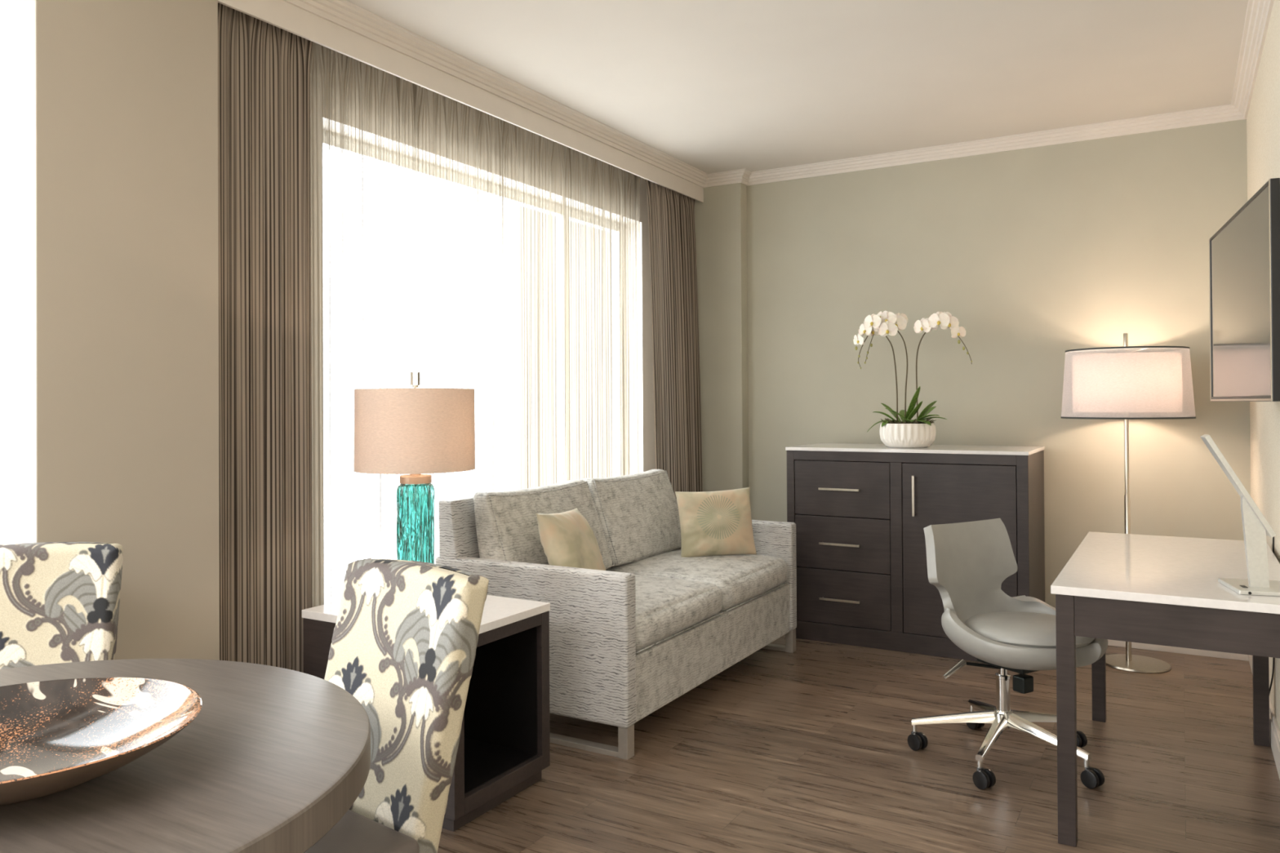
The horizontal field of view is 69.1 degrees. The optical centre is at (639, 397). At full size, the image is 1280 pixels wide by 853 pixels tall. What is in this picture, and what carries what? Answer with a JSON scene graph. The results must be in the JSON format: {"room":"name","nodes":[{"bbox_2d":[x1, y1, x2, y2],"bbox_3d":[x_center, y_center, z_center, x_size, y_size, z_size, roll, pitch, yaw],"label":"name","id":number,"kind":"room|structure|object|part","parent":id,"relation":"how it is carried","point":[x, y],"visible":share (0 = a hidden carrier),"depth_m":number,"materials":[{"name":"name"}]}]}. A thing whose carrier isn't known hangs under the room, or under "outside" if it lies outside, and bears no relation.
{"room":"hotel room","nodes":[
{"label":"hotel room","id":0,"kind":"room"},
{"bbox_2d":[0,0,219,660],"bbox_3d":[-1.699,-0.056,2.875,0.470,2.775,0.554,-1,0,30],"label":"wall pier","id":1,"kind":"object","parent":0,"point":[109,199],"visible":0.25,"depth_m":2.72,"materials":[{"name":"beige paint"}]},
{"bbox_2d":[310,42,654,607],"bbox_3d":[-2.072,-0.057,2.503,0.200,2.775,8.640,-1,0,30],"label":"wall","id":2,"kind":"structure","parent":0,"point":[643,282],"depth_m":4.57,"materials":[{"name":"paint"}]},
{"bbox_2d":[217,0,703,202],"bbox_3d":[-0.480,-1.357,4.536,0.012,0.163,3.534,-1,0,30],"label":"curtain valance","id":3,"kind":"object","parent":2,"relation":"attached to","point":[281,14],"depth_m":3.90,"materials":[{"name":"paint"}]},
{"bbox_2d":[323,129,624,483],"bbox_3d":[-0.764,-0.026,4.878,0.060,2.172,2.540,-1,0,30],"label":"window","id":4,"kind":"structure","parent":2,"relation":"in","point":[333,134],"depth_m":5.41,"materials":[{"name":"metal"}]},
{"bbox_2d":[694,182,748,491],"bbox_3d":[0.336,-0.044,6.158,0.783,2.775,0.100,-1,0,30],"label":"wall column","id":5,"kind":"structure","parent":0,"point":[721,220],"depth_m":5.99,"materials":[{"name":"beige paint"}]},
{"bbox_2d":[346,0,1248,173],"bbox_3d":[-0.593,-1.518,1.775,3.615,0.120,8.860,-1,0,30],"label":"ceiling","id":6,"kind":"structure","parent":0,"point":[711,86],"depth_m":4.03,"materials":[{"name":"paint"}]},
{"bbox_3d":[-0.593,-1.406,4.604,0.135,0.062,3.510,-1,0,30],"label":"track","id":7,"kind":"object","parent":6,"relation":"attached to","visible":0},
{"bbox_2d":[217,2,313,672],"bbox_3d":[-1.316,-0.024,3.256,0.066,2.688,0.452,-1,0,30],"label":"curtain","id":8,"kind":"object","parent":7,"relation":"hanging from","point":[264,167],"visible":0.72,"depth_m":3.26,"materials":[{"name":"brown fabric"}]},
{"bbox_2d":[311,42,641,607],"bbox_3d":[-0.666,-0.019,4.554,0.069,2.688,2.680,-1,0,30],"label":"sheer curtain","id":9,"kind":"object","parent":7,"relation":"hanging from","point":[517,444],"visible":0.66,"depth_m":4.17,"materials":[{"name":"white fabric"}]},
{"bbox_2d":[645,179,702,499],"bbox_3d":[0.227,-0.015,5.793,0.147,2.688,0.640,-1,0,30],"label":"curtain","id":10,"kind":"object","parent":7,"relation":"hanging from","point":[671,213],"visible":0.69,"depth_m":5.75,"materials":[{"name":"brown fabric"}]},
{"bbox_2d":[437,634,1279,852],"bbox_3d":[-0.576,1.366,1.754,3.615,0.100,8.860,-1,0,30],"label":"floor","id":11,"kind":"structure","parent":0,"point":[806,749],"depth_m":3.27,"materials":[{"name":"wood"}]},
{"bbox_2d":[0,542,123,669],"bbox_3d":[-1.483,0.849,2.117,0.450,0.951,0.616,0,0,-16],"label":"dining chair","id":12,"kind":"object","parent":11,"relation":"on","point":[60,602],"visible":0.5,"depth_m":2.33,"materials":[{"name":"fabric"}]},
{"bbox_2d":[0,658,370,852],"bbox_3d":[-1.029,0.936,1.396,1.202,0.760,1.202,-1,0,30],"label":"dining table","id":13,"kind":"object","parent":11,"relation":"on","point":[272,758],"visible":0.8,"depth_m":1.36,"materials":[{"name":"brown wood"}]},
{"bbox_2d":[0,677,202,805],"bbox_3d":[-0.891,0.512,1.332,0.482,0.085,0.472,-1,0,30],"label":"bowl","id":14,"kind":"object","parent":13,"relation":"on","point":[56,735],"visible":1,"depth_m":1.45,"materials":[{"name":"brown metal"}]},
{"bbox_2d":[304,558,488,852],"bbox_3d":[-0.652,0.842,1.832,0.450,0.951,0.616,-1,-1,38],"label":"dining chair","id":15,"kind":"object","parent":11,"relation":"on","point":[405,637],"visible":0.8,"depth_m":1.90,"materials":[{"name":"fabric"}]},
{"bbox_3d":[-0.716,0.880,1.750,0.450,0.075,0.409,-1,-1,38],"label":"seat","id":16,"kind":"part","parent":15,"relation":"part of","materials":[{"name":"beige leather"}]},
{"bbox_2d":[302,595,550,831],"bbox_3d":[-0.727,1.023,3.185,0.676,0.610,0.496,-1,0,30],"label":"end table","id":17,"kind":"object","parent":11,"relation":"on","point":[504,748],"visible":0.45,"depth_m":3.20,"materials":[{"name":"brown wood"}]},
{"bbox_2d":[354,372,475,563],"bbox_3d":[-0.762,0.317,3.157,0.400,0.802,0.400,-1,0,30],"label":"table lamp","id":18,"kind":"object","parent":17,"relation":"on","point":[415,432],"visible":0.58,"depth_m":3.01,"materials":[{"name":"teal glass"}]},
{"bbox_3d":[-0.763,0.110,3.158,0.400,0.274,0.400,-1,0,30],"label":"lamp shade","id":19,"kind":"part","parent":18,"relation":"part of","materials":[{"name":"fabric"}]},
{"bbox_3d":[-0.761,0.505,3.155,0.126,0.424,0.126,-1,0,30],"label":"glass","id":20,"kind":"part","parent":18,"relation":"part of","materials":[{"name":"teal glass"}]},
{"bbox_2d":[435,469,796,759],"bbox_3d":[-0.004,0.864,4.361,0.952,0.936,1.738,-1,0,30],"label":"sofa","id":21,"kind":"object","parent":11,"relation":"on","point":[628,639],"visible":0.84,"depth_m":3.85,"materials":[{"name":"fabric"}]},
{"bbox_3d":[-0.338,0.703,4.556,0.145,0.545,1.730,-1,0,30],"label":"frame","id":22,"kind":"part","parent":21,"relation":"part of","materials":[{"name":"fabric"}]},
{"bbox_3d":[-0.431,0.936,3.648,0.930,0.557,0.076,-1,0,30],"label":"arm","id":23,"kind":"part","parent":21,"relation":"part of","materials":[{"name":"fabric"}]},
{"bbox_2d":[473,480,612,568],"bbox_3d":[-0.415,0.609,4.139,0.260,0.424,0.801,-1,0,30],"label":"cushion","id":24,"kind":"object","parent":21,"relation":"on","point":[505,523],"depth_m":3.94,"materials":[{"name":"fabric"}]},
{"bbox_2d":[536,507,605,570],"bbox_3d":[-0.282,0.655,3.905,0.213,0.377,0.464,0,0,20],"label":"throw pillow","id":25,"kind":"object","parent":21,"relation":"on","point":[567,539],"visible":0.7,"depth_m":3.78,"materials":[{"name":"beige fabric"}]},
{"bbox_2d":[581,469,681,565],"bbox_3d":[-0.015,0.611,4.826,0.260,0.422,0.800,-1,0,30],"label":"cushion","id":26,"kind":"object","parent":21,"relation":"on","point":[638,513],"depth_m":4.69,"materials":[{"name":"fabric"}]},
{"bbox_2d":[635,574,722,651],"bbox_3d":[-0.142,0.897,3.980,0.803,0.192,0.793,-1,0,30],"label":"seat cushion","id":27,"kind":"object","parent":21,"relation":"on","point":[670,613],"depth_m":3.80,"materials":[{"name":"fabric"}]},
{"bbox_2d":[605,548,787,610],"bbox_3d":[0.258,0.900,4.665,0.806,0.192,0.797,-1,0,30],"label":"seat cushion","id":28,"kind":"object","parent":21,"relation":"on","point":[745,582],"depth_m":4.47,"materials":[{"name":"fabric"}]},
{"bbox_3d":[-0.004,1.097,4.360,0.888,0.246,1.581,-1,0,30],"label":"rail","id":29,"kind":"part","parent":21,"relation":"part of","materials":[{"name":"fabric"}]},
{"bbox_2d":[675,487,756,557],"bbox_3d":[0.391,0.648,4.764,0.429,0.353,0.170,0,0,-16],"label":"throw pillow","id":30,"kind":"object","parent":21,"relation":"on","point":[719,522],"visible":1,"depth_m":4.71,"materials":[{"name":"beige fabric"}]},
{"bbox_3d":[0.405,0.941,5.084,0.930,0.557,0.076,-1,0,30],"label":"arm","id":31,"kind":"part","parent":21,"relation":"part of","materials":[{"name":"fabric"}]},
{"bbox_2d":[785,442,1044,662],"bbox_3d":[1.500,0.801,5.090,1.257,1.055,0.636,-1,0,30],"label":"storage cabinet","id":32,"kind":"object","parent":11,"relation":"on","point":[860,513],"visible":0.84,"depth_m":4.88,"materials":[{"name":"brown wood"}]},
{"bbox_3d":[1.064,0.496,4.982,0.222,0.012,0.008,-1,0,30],"label":"handle","id":33,"kind":"part","parent":32,"relation":"part of","materials":[{"name":"silver metal"}]},
{"bbox_3d":[1.068,1.091,4.978,0.222,0.012,0.008,-1,0,30],"label":"handle","id":34,"kind":"part","parent":32,"relation":"part of","materials":[{"name":"silver metal"}]},
{"bbox_3d":[1.066,0.792,4.980,0.222,0.012,0.008,-1,0,30],"label":"handle","id":35,"kind":"part","parent":32,"relation":"part of","materials":[{"name":"silver metal"}]},
{"bbox_3d":[1.158,0.496,5.135,0.526,0.297,0.298,-1,0,30],"label":"drawer","id":36,"kind":"part","parent":32,"relation":"part of","materials":[{"name":"brown wood"}]},
{"bbox_3d":[1.159,0.791,5.132,0.526,0.285,0.298,-1,0,30],"label":"drawer","id":37,"kind":"part","parent":32,"relation":"part of","materials":[{"name":"brown wood"}]},
{"bbox_3d":[1.161,1.084,5.130,0.526,0.292,0.298,-1,0,30],"label":"drawer","id":38,"kind":"part","parent":32,"relation":"part of","materials":[{"name":"brown wood"}]},
{"bbox_2d":[853,311,972,448],"bbox_3d":[1.484,-0.101,5.043,0.630,0.747,0.303,-1,0,30],"label":"potted orchid","id":39,"kind":"object","parent":32,"relation":"on","point":[918,433],"visible":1,"depth_m":4.99,"materials":[{"name":"white plant"}]},
{"bbox_3d":[1.206,-0.319,5.120,0.026,0.065,0.084,0,0,-27],"label":"flower","id":40,"kind":"part","parent":39,"relation":"part of","materials":[{"name":"white plant"}]},
{"bbox_3d":[1.241,-0.373,5.113,0.021,0.077,0.096,0,-1,-33],"label":"flower","id":41,"kind":"part","parent":39,"relation":"part of","materials":[{"name":"white plant"}]},
{"bbox_3d":[1.279,-0.371,5.100,0.091,0.070,0.039,-1,0,24],"label":"flower","id":42,"kind":"part","parent":39,"relation":"part of","materials":[{"name":"white plant"}]},
{"bbox_3d":[1.271,-0.414,5.075,0.105,0.083,0.029,-1,-1,44],"label":"flower","id":43,"kind":"part","parent":39,"relation":"part of","materials":[{"name":"white plant"}]},
{"bbox_3d":[1.306,-0.120,5.098,0.210,0.529,0.023,0,0,13],"label":"stem","id":44,"kind":"part","parent":39,"relation":"part of","materials":[{"name":"green plant"}]},
{"bbox_3d":[1.322,-0.398,5.066,0.110,0.083,0.028,0,0,13],"label":"flower","id":45,"kind":"part","parent":39,"relation":"part of","materials":[{"name":"white plant"}]},
{"bbox_3d":[1.324,-0.440,5.087,0.088,0.066,0.055,-1,0,30],"label":"flower","id":46,"kind":"part","parent":39,"relation":"part of","materials":[{"name":"white plant"}]},
{"bbox_3d":[1.350,-0.128,5.091,0.229,0.543,0.023,-1,0,21],"label":"stem","id":47,"kind":"part","parent":39,"relation":"part of","materials":[{"name":"green plant"}]},
{"bbox_3d":[1.344,-0.373,5.040,0.109,0.085,0.041,-1,0,23],"label":"flower","id":48,"kind":"part","parent":39,"relation":"part of","materials":[{"name":"white plant"}]},
{"bbox_3d":[1.345,-0.425,5.054,0.108,0.082,0.039,-1,0,30],"label":"flower","id":49,"kind":"part","parent":39,"relation":"part of","materials":[{"name":"white plant"}]},
{"bbox_3d":[1.388,-0.404,5.039,0.116,0.090,0.030,0,0,13],"label":"flower","id":50,"kind":"part","parent":39,"relation":"part of","materials":[{"name":"white plant"}]},
{"bbox_3d":[1.411,-0.425,5.051,0.093,0.069,0.031,0,0,3],"label":"flower","id":51,"kind":"part","parent":39,"relation":"part of","materials":[{"name":"white plant"}]},
{"bbox_3d":[1.455,0.207,5.054,0.296,0.131,0.294,-1,0,30],"label":"pot","id":52,"kind":"part","parent":39,"relation":"part of","materials":[{"name":"white ceramic"}]},
{"bbox_3d":[1.514,-0.384,4.977,0.027,0.080,0.106,0,-1,-44],"label":"flower","id":53,"kind":"part","parent":39,"relation":"part of","materials":[{"name":"white plant"}]},
{"bbox_3d":[1.549,-0.391,4.958,0.092,0.072,0.025,-1,0,21],"label":"flower","id":54,"kind":"part","parent":39,"relation":"part of","materials":[{"name":"white plant"}]},
{"bbox_3d":[1.582,-0.409,4.915,0.114,0.088,0.024,-1,0,30],"label":"flower","id":55,"kind":"part","parent":39,"relation":"part of","materials":[{"name":"white plant"}]},
{"bbox_3d":[1.610,-0.129,4.935,0.301,0.519,0.019,-1,-1,39],"label":"stem","id":56,"kind":"part","parent":39,"relation":"part of","materials":[{"name":"green plant"}]},
{"bbox_3d":[1.611,-0.423,4.924,0.084,0.061,0.043,-1,0,30],"label":"flower","id":57,"kind":"part","parent":39,"relation":"part of","materials":[{"name":"white plant"}]},
{"bbox_3d":[1.630,-0.392,4.900,0.101,0.080,0.027,0,0,10],"label":"flower","id":58,"kind":"part","parent":39,"relation":"part of","materials":[{"name":"white plant"}]},
{"bbox_3d":[1.671,-0.343,4.879,0.082,0.066,0.022,0,0,-4],"label":"flower","id":59,"kind":"part","parent":39,"relation":"part of","materials":[{"name":"white plant"}]},
{"bbox_3d":[1.406,0.510,4.782,0.012,0.209,0.008,-1,0,30],"label":"handle","id":60,"kind":"part","parent":32,"relation":"part of","materials":[{"name":"silver metal"}]},
{"bbox_3d":[1.614,0.783,4.708,0.556,0.882,0.022,-1,0,30],"label":"door","id":61,"kind":"part","parent":32,"relation":"part of","materials":[{"name":"brown wood"}]},
{"bbox_2d":[907,518,1107,789],"bbox_3d":[1.356,0.895,3.378,0.643,0.842,0.650,0,0,-30],"label":"office chair","id":62,"kind":"object","parent":11,"relation":"on","point":[968,562],"visible":0.92,"depth_m":3.40,"materials":[{"name":"grey leather"}]},
{"bbox_3d":[1.032,1.242,3.493,0.019,0.042,0.019,0,0,-30],"label":"castor stem","id":63,"kind":"part","parent":62,"relation":"part of","materials":[{"name":"silver metal"}]},
{"bbox_3d":[1.162,1.191,3.453,0.292,0.078,0.044,0,0,17],"label":"leg","id":64,"kind":"part","parent":62,"relation":"part of","materials":[{"name":"silver metal"}]},
{"bbox_3d":[1.136,0.983,3.356,0.108,0.056,0.024,0,0,-30],"label":"lever handle","id":65,"kind":"part","parent":62,"relation":"part of","materials":[{"name":"silver metal"}]},
{"bbox_3d":[1.326,1.242,3.712,0.019,0.042,0.019,0,0,-30],"label":"castor stem","id":66,"kind":"part","parent":62,"relation":"part of","materials":[{"name":"silver metal"}]},
{"bbox_3d":[1.150,1.239,3.146,0.019,0.042,0.019,0,0,-30],"label":"castor stem","id":67,"kind":"part","parent":62,"relation":"part of","materials":[{"name":"silver metal"}]},
{"bbox_3d":[1.328,1.191,3.577,0.044,0.078,0.292,0,0,-1],"label":"leg","id":68,"kind":"part","parent":62,"relation":"part of","materials":[{"name":"silver metal"}]},
{"bbox_3d":[1.246,0.978,3.388,0.143,0.034,0.012,0,0,-6],"label":"lever","id":69,"kind":"part","parent":62,"relation":"part of","materials":[{"name":"metal"}]},
{"bbox_3d":[1.229,1.190,3.257,0.044,0.078,0.292,-1,-1,35],"label":"leg","id":70,"kind":"part","parent":62,"relation":"part of","materials":[{"name":"silver metal"}]},
{"bbox_3d":[1.363,1.020,3.307,0.055,0.057,0.050,0,0,-30],"label":"tension knob","id":71,"kind":"part","parent":62,"relation":"part of","materials":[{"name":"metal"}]},
{"bbox_3d":[1.497,1.189,3.458,0.292,0.078,0.044,0,0,-19],"label":"leg","id":72,"kind":"part","parent":62,"relation":"part of","materials":[{"name":"silver metal"}]},
{"bbox_3d":[1.433,1.188,3.258,0.044,0.078,0.292,0,-1,-36],"label":"leg","id":73,"kind":"part","parent":62,"relation":"part of","materials":[{"name":"silver metal"}]},
{"bbox_3d":[1.513,1.237,3.147,0.019,0.042,0.019,0,0,-30],"label":"castor stem","id":74,"kind":"part","parent":62,"relation":"part of","materials":[{"name":"silver metal"}]},
{"bbox_2d":[1060,333,1195,673],"bbox_3d":[2.416,0.501,4.609,0.593,1.636,0.593,-1,0,30],"label":"floor lamp","id":75,"kind":"object","parent":11,"relation":"on","point":[1126,383],"visible":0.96,"depth_m":4.39,"materials":[{"name":"white fabric"}]},
{"bbox_3d":[2.412,-0.233,4.614,0.548,0.008,0.548,-1,0,30],"label":"shade trim","id":76,"kind":"part","parent":75,"relation":"part of","materials":[{"name":"fabric"}]},
{"bbox_3d":[2.414,0.101,4.611,0.593,0.008,0.593,-1,0,30],"label":"shade trim","id":77,"kind":"part","parent":75,"relation":"part of","materials":[{"name":"fabric"}]},
{"bbox_3d":[2.413,-0.066,4.613,0.590,0.334,0.590,-1,0,30],"label":"lamp shade","id":78,"kind":"part","parent":75,"relation":"part of","materials":[{"name":"white fabric"}]},
{"bbox_2d":[1050,531,1279,847],"bbox_3d":[1.805,0.933,3.140,0.615,0.758,1.304,-1,0,30],"label":"desk","id":79,"kind":"object","parent":11,"relation":"on","point":[1161,590],"visible":0.86,"depth_m":2.72,"materials":[{"name":"brown wood"}]},
{"bbox_3d":[1.260,0.946,2.743,0.049,0.733,0.049,-1,0,30],"label":"leg","id":80,"kind":"part","parent":79,"relation":"part of","materials":[{"name":"brown wood"}]},
{"bbox_3d":[1.871,0.950,3.793,0.049,0.733,0.049,-1,0,30],"label":"leg","id":81,"kind":"part","parent":79,"relation":"part of","materials":[{"name":"brown wood"}]},
{"bbox_2d":[1200,434,1279,596],"bbox_3d":[1.736,0.329,2.667,0.223,0.443,0.194,0,0,16],"label":"desk lamp","id":82,"kind":"object","parent":79,"relation":"on","point":[1255,527],"visible":1,"depth_m":2.63,"materials":[{"name":"metal"}]},
{"bbox_3d":[1.706,0.252,2.652,0.014,0.326,0.044,-32,-9,14],"label":"arm","id":83,"kind":"part","parent":82,"relation":"part of","materials":[{"name":"metal"}]},
{"bbox_3d":[1.746,0.407,2.638,0.065,0.263,0.016,0,0,16],"label":"post","id":84,"kind":"part","parent":82,"relation":"part of","materials":[{"name":"metal"}]},
{"bbox_3d":[2.348,0.945,3.516,0.049,0.733,0.049,-1,0,30],"label":"leg","id":85,"kind":"part","parent":79,"relation":"part of","materials":[{"name":"brown wood"}]},
{"bbox_2d":[746,119,1250,608],"bbox_3d":[1.615,-0.057,5.540,3.615,2.775,0.120,-1,0,30],"label":"wall","id":86,"kind":"structure","parent":0,"point":[1039,254],"depth_m":5.18,"materials":[{"name":"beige paint"}]},
{"bbox_2d":[1107,639,1248,661],"bbox_3d":[1.869,1.270,5.310,2.696,0.115,0.014,-1,0,30],"label":"baseboard","id":87,"kind":"structure","parent":86,"relation":"attached to","point":[1110,642],"depth_m":4.77,"materials":[{"name":"paint"}]},
{"bbox_2d":[1246,0,1279,729],"bbox_3d":[0.895,-0.087,0.833,0.120,2.775,8.740,-1,0,30],"label":"wall","id":88,"kind":"structure","parent":0,"point":[1263,119],"depth_m":3.61,"materials":[{"name":"paint"}]},
{"bbox_2d":[282,0,1274,187],"bbox_3d":[-0.450,-1.426,1.622,2.975,0.068,8.740,-1,0,30],"label":"trim","id":89,"kind":"structure","parent":88,"relation":"attached to","point":[347,15],"depth_m":4.73,"materials":[{"name":"paint"}]},
{"bbox_2d":[1208,177,1279,401],"bbox_3d":[1.960,-0.287,2.941,0.130,0.601,1.016,-1,0,24],"label":"television","id":90,"kind":"object","parent":88,"relation":"attached to","point":[1244,253],"visible":1,"depth_m":2.81,"materials":[{"name":"grey"}]},
{"bbox_2d":[1248,654,1279,779],"bbox_3d":[0.844,1.244,0.857,0.016,0.115,8.740,-1,0,30],"label":"baseboard","id":91,"kind":"structure","parent":88,"relation":"attached to","point":[1274,731],"depth_m":3.39,"materials":[{"name":"paint"}]},
{"bbox_2d":[1269,537,1275,693],"bbox_3d":[2.381,0.909,3.520,0.013,0.795,0.203,-1,0,22],"label":"power cord","id":92,"kind":"object","parent":88,"relation":"attached to","point":[1273,659],"visible":0.3,"depth_m":3.47,"materials":[{"name":"rubber"}]}
]}

